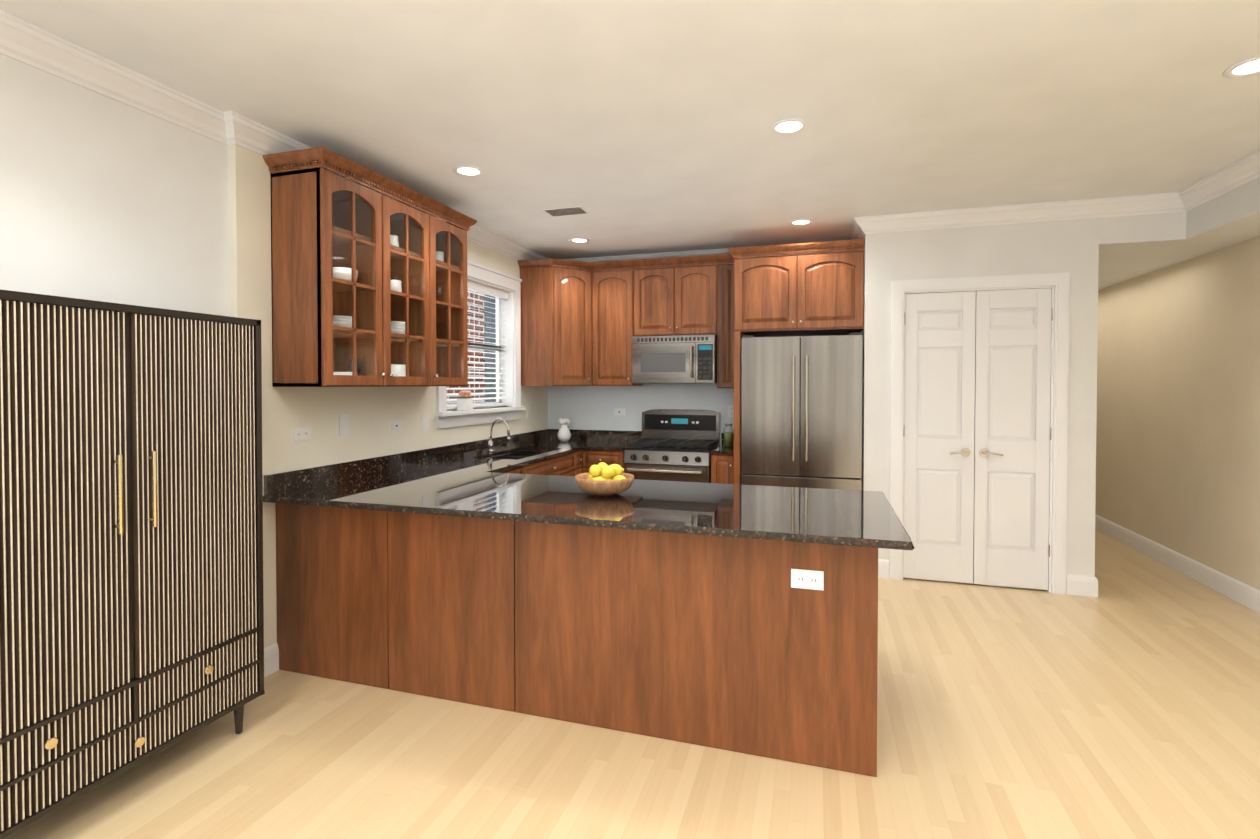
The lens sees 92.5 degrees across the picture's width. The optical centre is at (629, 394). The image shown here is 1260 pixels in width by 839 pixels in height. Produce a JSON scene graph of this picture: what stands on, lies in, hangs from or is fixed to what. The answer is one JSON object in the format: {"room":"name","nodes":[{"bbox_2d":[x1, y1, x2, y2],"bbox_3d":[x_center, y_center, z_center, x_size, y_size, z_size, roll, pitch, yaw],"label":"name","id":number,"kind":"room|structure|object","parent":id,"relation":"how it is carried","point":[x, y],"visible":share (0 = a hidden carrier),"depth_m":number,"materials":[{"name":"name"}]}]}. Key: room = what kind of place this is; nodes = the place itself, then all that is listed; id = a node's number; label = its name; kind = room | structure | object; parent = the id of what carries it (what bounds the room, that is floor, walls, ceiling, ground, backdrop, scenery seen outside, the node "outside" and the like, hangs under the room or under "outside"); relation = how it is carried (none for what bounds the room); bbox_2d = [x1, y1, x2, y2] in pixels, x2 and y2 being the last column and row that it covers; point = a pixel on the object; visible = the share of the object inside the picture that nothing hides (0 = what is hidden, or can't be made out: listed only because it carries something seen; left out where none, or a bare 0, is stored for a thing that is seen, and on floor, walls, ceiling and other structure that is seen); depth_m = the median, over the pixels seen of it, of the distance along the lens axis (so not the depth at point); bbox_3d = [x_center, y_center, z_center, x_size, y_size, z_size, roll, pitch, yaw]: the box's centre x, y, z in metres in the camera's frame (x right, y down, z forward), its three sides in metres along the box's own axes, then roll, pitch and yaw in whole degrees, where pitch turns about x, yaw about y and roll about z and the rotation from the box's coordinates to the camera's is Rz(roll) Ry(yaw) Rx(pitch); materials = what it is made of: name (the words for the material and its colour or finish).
{"room":"kitchen","nodes":[
{"label":"kitchen","id":0,"kind":"room"},
{"bbox_2d":[0,54,228,315],"bbox_3d":[-2.806,0.100,0.311,0.120,2.730,5.490,0,1,17],"label":"wall","id":1,"kind":"structure","parent":0,"point":[103,198],"depth_m":2.40,"materials":[{"name":"white paint"}]},
{"bbox_2d":[0,9,1259,261],"bbox_3d":[0.193,-1.224,1.240,5.040,0.112,8.850,0,1,17],"label":"crown molding","id":2,"kind":"structure","parent":1,"relation":"attached to","point":[40,49],"depth_m":3.14,"materials":[{"name":"white wood"}]},
{"bbox_2d":[228,144,547,647],"bbox_3d":[-1.429,0.029,4.642,0.170,2.730,3.600,0,1,17],"label":"wall","id":3,"kind":"structure","parent":0,"point":[373,412],"depth_m":3.23,"materials":[{"name":"beige paint"}]},
{"bbox_2d":[293,427,310,440],"bbox_3d":[-1.770,0.212,3.253,0.007,0.070,0.115,0,1,17],"label":"outlet","id":4,"kind":"object","parent":3,"relation":"attached to","point":[301,433],"depth_m":3.25,"materials":[{"name":"white plastic"}]},
{"bbox_2d":[339,413,349,435],"bbox_3d":[-1.679,0.177,3.544,0.007,0.130,0.075,0,1,17],"label":"outlet","id":5,"kind":"object","parent":3,"relation":"attached to","point":[343,418],"depth_m":3.54,"materials":[{"name":"white plastic"}]},
{"bbox_2d":[262,146,476,386],"bbox_3d":[-1.454,-0.628,3.628,0.375,1.158,1.382,0,1,17],"label":"upper cabinet","id":6,"kind":"object","parent":3,"relation":"attached to","point":[323,222],"visible":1,"depth_m":3.35,"materials":[{"name":"brown wood"}]},
{"bbox_2d":[332,235,446,375],"bbox_3d":[-1.500,-0.579,3.648,0.220,1.017,1.219,0,1,17],"label":"dishes","id":7,"kind":"object","parent":6,"relation":"in","point":[345,322],"depth_m":3.66,"materials":[{"name":"white ceramic"}]},
{"bbox_2d":[390,420,401,431],"bbox_3d":[-1.543,0.205,3.978,0.009,0.070,0.115,0,1,17],"label":"outlet","id":8,"kind":"object","parent":3,"relation":"attached to","point":[396,425],"depth_m":3.97,"materials":[{"name":"white plastic"}]},
{"bbox_2d":[422,414,428,430],"bbox_3d":[-1.451,0.200,4.275,0.007,0.115,0.075,0,1,17],"label":"outlet","id":9,"kind":"object","parent":3,"relation":"attached to","point":[425,418],"depth_m":4.27,"materials":[{"name":"white plastic"}]},
{"bbox_2d":[446,280,507,408],"bbox_3d":[-1.295,-0.410,5.023,0.055,1.032,1.040,0,1,17],"label":"window blinds","id":10,"kind":"object","parent":3,"relation":"attached to","point":[483,289],"visible":0.6,"depth_m":5.16,"materials":[{"name":"white plastic"}]},
{"bbox_2d":[435,260,525,428],"bbox_3d":[-1.269,-0.412,5.014,0.210,1.300,1.310,0,1,17],"label":"window frame","id":11,"kind":"structure","parent":3,"relation":"attached to","point":[485,276],"depth_m":5.44,"materials":[{"name":"white wood"}]},
{"bbox_2d":[457,390,472,409],"bbox_3d":[-1.296,0.043,4.742,0.093,0.156,0.132,0,1,17],"label":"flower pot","id":12,"kind":"object","parent":11,"relation":"on","point":[465,402],"visible":1,"depth_m":4.70,"materials":[{"name":"white ceramic"}]},
{"bbox_2d":[526,407,529,418],"bbox_3d":[-0.978,0.175,5.792,0.007,0.115,0.070,0,1,17],"label":"outlet","id":13,"kind":"object","parent":3,"relation":"attached to","point":[527,408],"depth_m":5.78,"materials":[{"name":"white plastic"}]},
{"bbox_2d":[0,0,1259,258],"bbox_3d":[0.957,-1.360,3.016,5.680,0.100,12.940,0,1,17],"label":"ceiling","id":14,"kind":"structure","parent":0,"point":[636,126],"depth_m":2.65,"materials":[{"name":"paint"}]},
{"bbox_2d":[453,165,483,176],"bbox_3d":[-0.951,-1.314,3.549,0.180,0.007,0.180,0,1,17],"label":"recessed light","id":15,"kind":"object","parent":14,"relation":"in","point":[467,171],"visible":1,"depth_m":3.54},
{"bbox_2d":[542,206,589,216],"bbox_3d":[-0.464,-1.327,4.371,0.300,0.008,0.170,0,1,17],"label":"ceiling vent","id":16,"kind":"object","parent":14,"relation":"in","point":[564,211],"visible":1,"depth_m":4.36,"materials":[{"name":"grey metal"}]},
{"bbox_2d":[569,238,589,242],"bbox_3d":[-0.440,-1.342,5.254,0.180,0.007,0.180,0,1,17],"label":"recessed light","id":17,"kind":"object","parent":14,"relation":"in","point":[579,240],"visible":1,"depth_m":5.25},
{"bbox_2d":[770,118,807,134],"bbox_3d":[0.775,-1.304,2.937,0.180,0.007,0.180,0,1,17],"label":"recessed light","id":18,"kind":"object","parent":14,"relation":"in","point":[790,126],"visible":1,"depth_m":2.93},
{"bbox_2d":[789,219,812,225],"bbox_3d":[1.324,-1.333,4.662,0.180,0.007,0.180,0,1,17],"label":"recessed light","id":19,"kind":"object","parent":14,"relation":"in","point":[798,222],"visible":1,"depth_m":4.66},
{"bbox_2d":[1223,56,1259,77],"bbox_3d":[2.465,-1.295,2.379,0.180,0.007,0.180,0,1,17],"label":"recessed light","id":20,"kind":"object","parent":14,"relation":"in","point":[1247,67],"visible":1,"depth_m":2.40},
{"bbox_2d":[4,529,1259,838],"bbox_3d":[0.957,1.470,3.062,5.680,0.100,12.940,0,1,17],"label":"floor","id":21,"kind":"structure","parent":0,"point":[1124,703],"depth_m":2.37,"materials":[{"name":"beige wood"}]},
{"bbox_2d":[0,290,264,838],"bbox_3d":[-1.913,0.560,2.156,0.452,1.745,1.022,0,1,17],"label":"tall cabinet","id":22,"kind":"object","parent":21,"relation":"on","point":[131,570],"visible":1,"depth_m":2.06,"materials":[{"name":"black wood"}]},
{"bbox_2d":[501,465,528,473],"bbox_3d":[-1.153,0.958,4.196,0.629,0.882,0.577,0,1,17],"label":"base cabinet","id":23,"kind":"object","parent":21,"relation":"on","point":[524,469],"depth_m":4.32,"materials":[{"name":"brown wood"}]},
{"bbox_2d":[512,450,576,475],"bbox_3d":[-0.924,0.946,4.929,0.629,0.882,0.960,0,1,17],"label":"base cabinet","id":24,"kind":"object","parent":21,"relation":"on","point":[569,464],"depth_m":4.95,"materials":[{"name":"brown wood"}]},
{"bbox_2d":[263,429,598,508],"bbox_3d":[-1.034,0.446,4.517,0.660,0.130,3.372,0,1,17],"label":"countertop","id":25,"kind":"structure","parent":24,"relation":"on","point":[356,481],"depth_m":3.81,"materials":[{"name":"black stone"}]},
{"bbox_2d":[487,417,510,451],"bbox_3d":[-1.086,0.331,4.947,0.211,0.285,0.099,0,1,17],"label":"tap","id":26,"kind":"object","parent":25,"relation":"on","point":[490,444],"visible":1,"depth_m":4.97,"materials":[{"name":"silver metal"}]},
{"bbox_2d":[489,451,545,459],"bbox_3d":[-0.901,0.603,4.916,0.392,0.193,0.812,0,1,17],"label":"sink basin","id":27,"kind":"object","parent":25,"relation":"in","point":[518,455],"visible":0.06,"depth_m":5.25,"materials":[{"name":"silver metal"}]},
{"bbox_2d":[557,418,570,441],"bbox_3d":[-0.641,0.344,5.879,0.136,0.228,0.134,0,1,17],"label":"vase","id":28,"kind":"object","parent":25,"relation":"on","point":[564,434],"visible":1,"depth_m":5.84,"materials":[{"name":"white ceramic"}]},
{"bbox_2d":[276,503,877,776],"bbox_3d":[-0.312,0.976,3.116,2.875,0.882,0.937,0,1,17],"label":"kitchen island","id":29,"kind":"object","parent":21,"relation":"on","point":[763,648],"visible":0.9,"depth_m":2.58,"materials":[{"name":"brown wood"}]},
{"bbox_2d":[275,493,342,507],"bbox_3d":[-1.375,0.514,3.424,0.360,0.030,1.080,0,1,17],"label":"island countertop","id":30,"kind":"structure","parent":29,"relation":"on","point":[337,502],"depth_m":2.93,"materials":[{"name":"black stone"}]},
{"bbox_2d":[363,469,913,549],"bbox_3d":[0.051,0.521,2.979,2.327,0.030,1.080,0,1,17],"label":"island countertop","id":31,"kind":"structure","parent":29,"relation":"on","point":[467,479],"depth_m":2.75,"materials":[{"name":"black stone"}]},
{"bbox_2d":[575,473,633,495],"bbox_3d":[-0.128,0.458,3.059,0.300,0.091,0.300,0,1,17],"label":"fruit bowl","id":32,"kind":"object","parent":31,"relation":"on","point":[604,487],"visible":0.85,"depth_m":2.95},
{"bbox_2d":[587,462,625,479],"bbox_3d":[-0.122,0.414,3.068,0.222,0.126,0.232,0,1,17],"label":"lemons","id":33,"kind":"object","parent":32,"relation":"in","point":[611,471],"visible":0.75,"depth_m":3.02,"materials":[{"name":"yellow food"}]},
{"bbox_2d":[577,450,582,474],"bbox_3d":[-0.755,0.938,5.472,0.629,0.882,0.177,0,1,17],"label":"base cabinet","id":34,"kind":"object","parent":21,"relation":"on","point":[579,453],"depth_m":5.38,"materials":[{"name":"brown wood"}]},
{"bbox_2d":[582,450,624,472],"bbox_3d":[-0.161,0.934,5.690,0.415,0.882,0.629,0,1,17],"label":"base cabinet","id":35,"kind":"object","parent":21,"relation":"on","point":[590,457],"depth_m":5.39,"materials":[{"name":"brown wood"}]},
{"bbox_2d":[583,430,641,450],"bbox_3d":[-0.143,0.427,5.653,0.363,0.130,0.672,0,1,17],"label":"countertop","id":36,"kind":"structure","parent":35,"relation":"on","point":[605,440],"depth_m":5.93,"materials":[{"name":"black stone"}]},
{"bbox_2d":[624,409,720,482],"bbox_3d":[0.391,0.761,5.469,0.750,1.232,0.713,0,1,17],"label":"range","id":37,"kind":"object","parent":21,"relation":"on","point":[678,445],"visible":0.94,"depth_m":5.30,"materials":[{"name":"grey metal"}]},
{"bbox_2d":[711,454,733,483],"bbox_3d":[0.869,0.939,5.369,0.203,0.882,0.629,0,1,17],"label":"base cabinet","id":38,"kind":"object","parent":21,"relation":"on","point":[722,469],"depth_m":5.07,"materials":[{"name":"brown wood"}]},
{"bbox_2d":[710,433,733,454],"bbox_3d":[0.867,0.432,5.353,0.203,0.130,0.643,0,1,17],"label":"countertop","id":39,"kind":"structure","parent":38,"relation":"on","point":[720,449],"depth_m":5.09,"materials":[{"name":"black stone"}]},
{"bbox_2d":[723,424,733,446],"bbox_3d":[0.880,0.363,5.383,0.090,0.205,0.088,0,1,17],"label":"jar","id":40,"kind":"object","parent":39,"relation":"on","point":[728,440],"visible":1,"depth_m":5.35,"materials":[{"name":"green glass"}]},
{"bbox_2d":[728,239,864,484],"bbox_3d":[1.403,0.093,5.128,1.041,2.581,0.744,0,1,17],"label":"tall cabinet","id":41,"kind":"object","parent":21,"relation":"on","point":[808,293],"visible":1,"depth_m":4.81,"materials":[{"name":"brown wood"}]},
{"bbox_2d":[741,333,862,489],"bbox_3d":[1.446,0.448,5.101,0.926,1.869,0.777,0,1,17],"label":"refrigerator","id":42,"kind":"object","parent":21,"relation":"on","point":[801,412],"visible":0.67,"depth_m":4.78,"materials":[{"name":"grey metal"}]},
{"bbox_2d":[548,263,800,444],"bbox_3d":[1.318,0.013,5.608,4.500,2.730,0.120,0,1,17],"label":"wall","id":43,"kind":"structure","parent":0,"point":[585,407],"depth_m":5.97,"materials":[{"name":"white paint"}]},
{"bbox_2d":[614,408,624,415],"bbox_3d":[-0.104,0.172,5.986,0.115,0.070,0.008,0,1,17],"label":"outlet","id":44,"kind":"object","parent":43,"relation":"attached to","point":[619,411],"depth_m":5.98,"materials":[{"name":"white plastic"}]},
{"bbox_2d":[518,253,733,387],"bbox_3d":[0.001,-0.651,5.600,1.978,1.178,0.654,0,1,17],"label":"upper cabinet","id":45,"kind":"object","parent":43,"relation":"attached to","point":[582,323],"visible":0.98,"depth_m":5.29,"materials":[{"name":"brown wood"}]},
{"bbox_2d":[632,334,716,383],"bbox_3d":[0.431,-0.319,5.571,0.760,0.431,0.461,0,1,17],"label":"microwave","id":46,"kind":"object","parent":45,"relation":"attached to","point":[675,359],"visible":1,"depth_m":5.40,"materials":[{"name":"grey metal"}]},
{"bbox_2d":[728,405,733,417],"bbox_3d":[0.956,0.157,5.657,0.070,0.115,0.007,0,1,17],"label":"outlet","id":47,"kind":"object","parent":43,"relation":"attached to","point":[730,407],"depth_m":5.66,"materials":[{"name":"white plastic"}]},
{"bbox_2d":[860,218,1098,575],"bbox_3d":[2.621,0.027,4.746,1.500,2.730,0.750,0,1,17],"label":"wall","id":48,"kind":"structure","parent":0,"point":[1065,246],"depth_m":4.31,"materials":[{"name":"white paint"}]},
{"bbox_2d":[903,291,975,583],"bbox_3d":[2.282,0.316,4.461,0.480,2.141,0.094,0,1,17],"label":"closet door","id":49,"kind":"structure","parent":48,"relation":"in","point":[939,423],"depth_m":4.47,"materials":[{"name":"white wood"}]},
{"bbox_2d":[889,272,1069,594],"bbox_3d":[2.525,0.272,4.426,1.140,2.250,0.125,0,1,17],"label":"door frame","id":50,"kind":"structure","parent":48,"relation":"attached to","point":[1058,284],"depth_m":4.26,"materials":[{"name":"white wood"}]},
{"bbox_2d":[973,288,1052,589],"bbox_3d":[2.744,0.319,4.317,0.480,2.141,0.094,0,1,17],"label":"closet door","id":51,"kind":"structure","parent":48,"relation":"in","point":[1012,439],"depth_m":4.33,"materials":[{"name":"white wood"}]},
{"bbox_2d":[1066,574,1097,596],"bbox_3d":[3.915,1.295,6.371,0.016,0.140,4.616,0,1,17],"label":"baseboard","id":52,"kind":"structure","parent":48,"relation":"attached to","point":[1089,584],"depth_m":4.19,"materials":[{"name":"white wood"}]},
{"bbox_2d":[1095,236,1259,590],"bbox_3d":[3.611,0.214,2.214,0.120,2.440,12.940,0,1,17],"label":"wall","id":53,"kind":"structure","parent":0,"point":[1178,418],"depth_m":4.66,"materials":[{"name":"beige paint"}]},
{"bbox_2d":[1095,514,1259,613],"bbox_3d":[3.546,1.363,2.253,0.016,0.140,12.700,0,1,17],"label":"baseboard","id":54,"kind":"structure","parent":53,"relation":"attached to","point":[1246,595],"depth_m":4.64,"materials":[{"name":"white wood"}]},
{"bbox_2d":[1098,210,1259,289],"bbox_3d":[3.129,-1.006,2.344,0.888,0.004,12.700,0,1,17],"label":"ceiling","id":55,"kind":"structure","parent":0,"point":[1121,262],"depth_m":4.34,"materials":[{"name":"paint"}]},
{"bbox_2d":[1099,178,1259,243],"bbox_3d":[3.129,-1.153,2.342,0.890,0.289,12.700,0,1,17],"label":"ceiling soffit","id":56,"kind":"structure","parent":0,"point":[1239,202],"depth_m":4.00,"materials":[{"name":"beige paint"}]},
{"label":"outside","id":57,"kind":"structure","parent":0,"visible":0},
{"bbox_2d":[446,290,484,403],"bbox_3d":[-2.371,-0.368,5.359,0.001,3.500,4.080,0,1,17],"label":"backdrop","id":58,"kind":"structure","parent":57,"point":[476,316],"depth_m":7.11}
]}

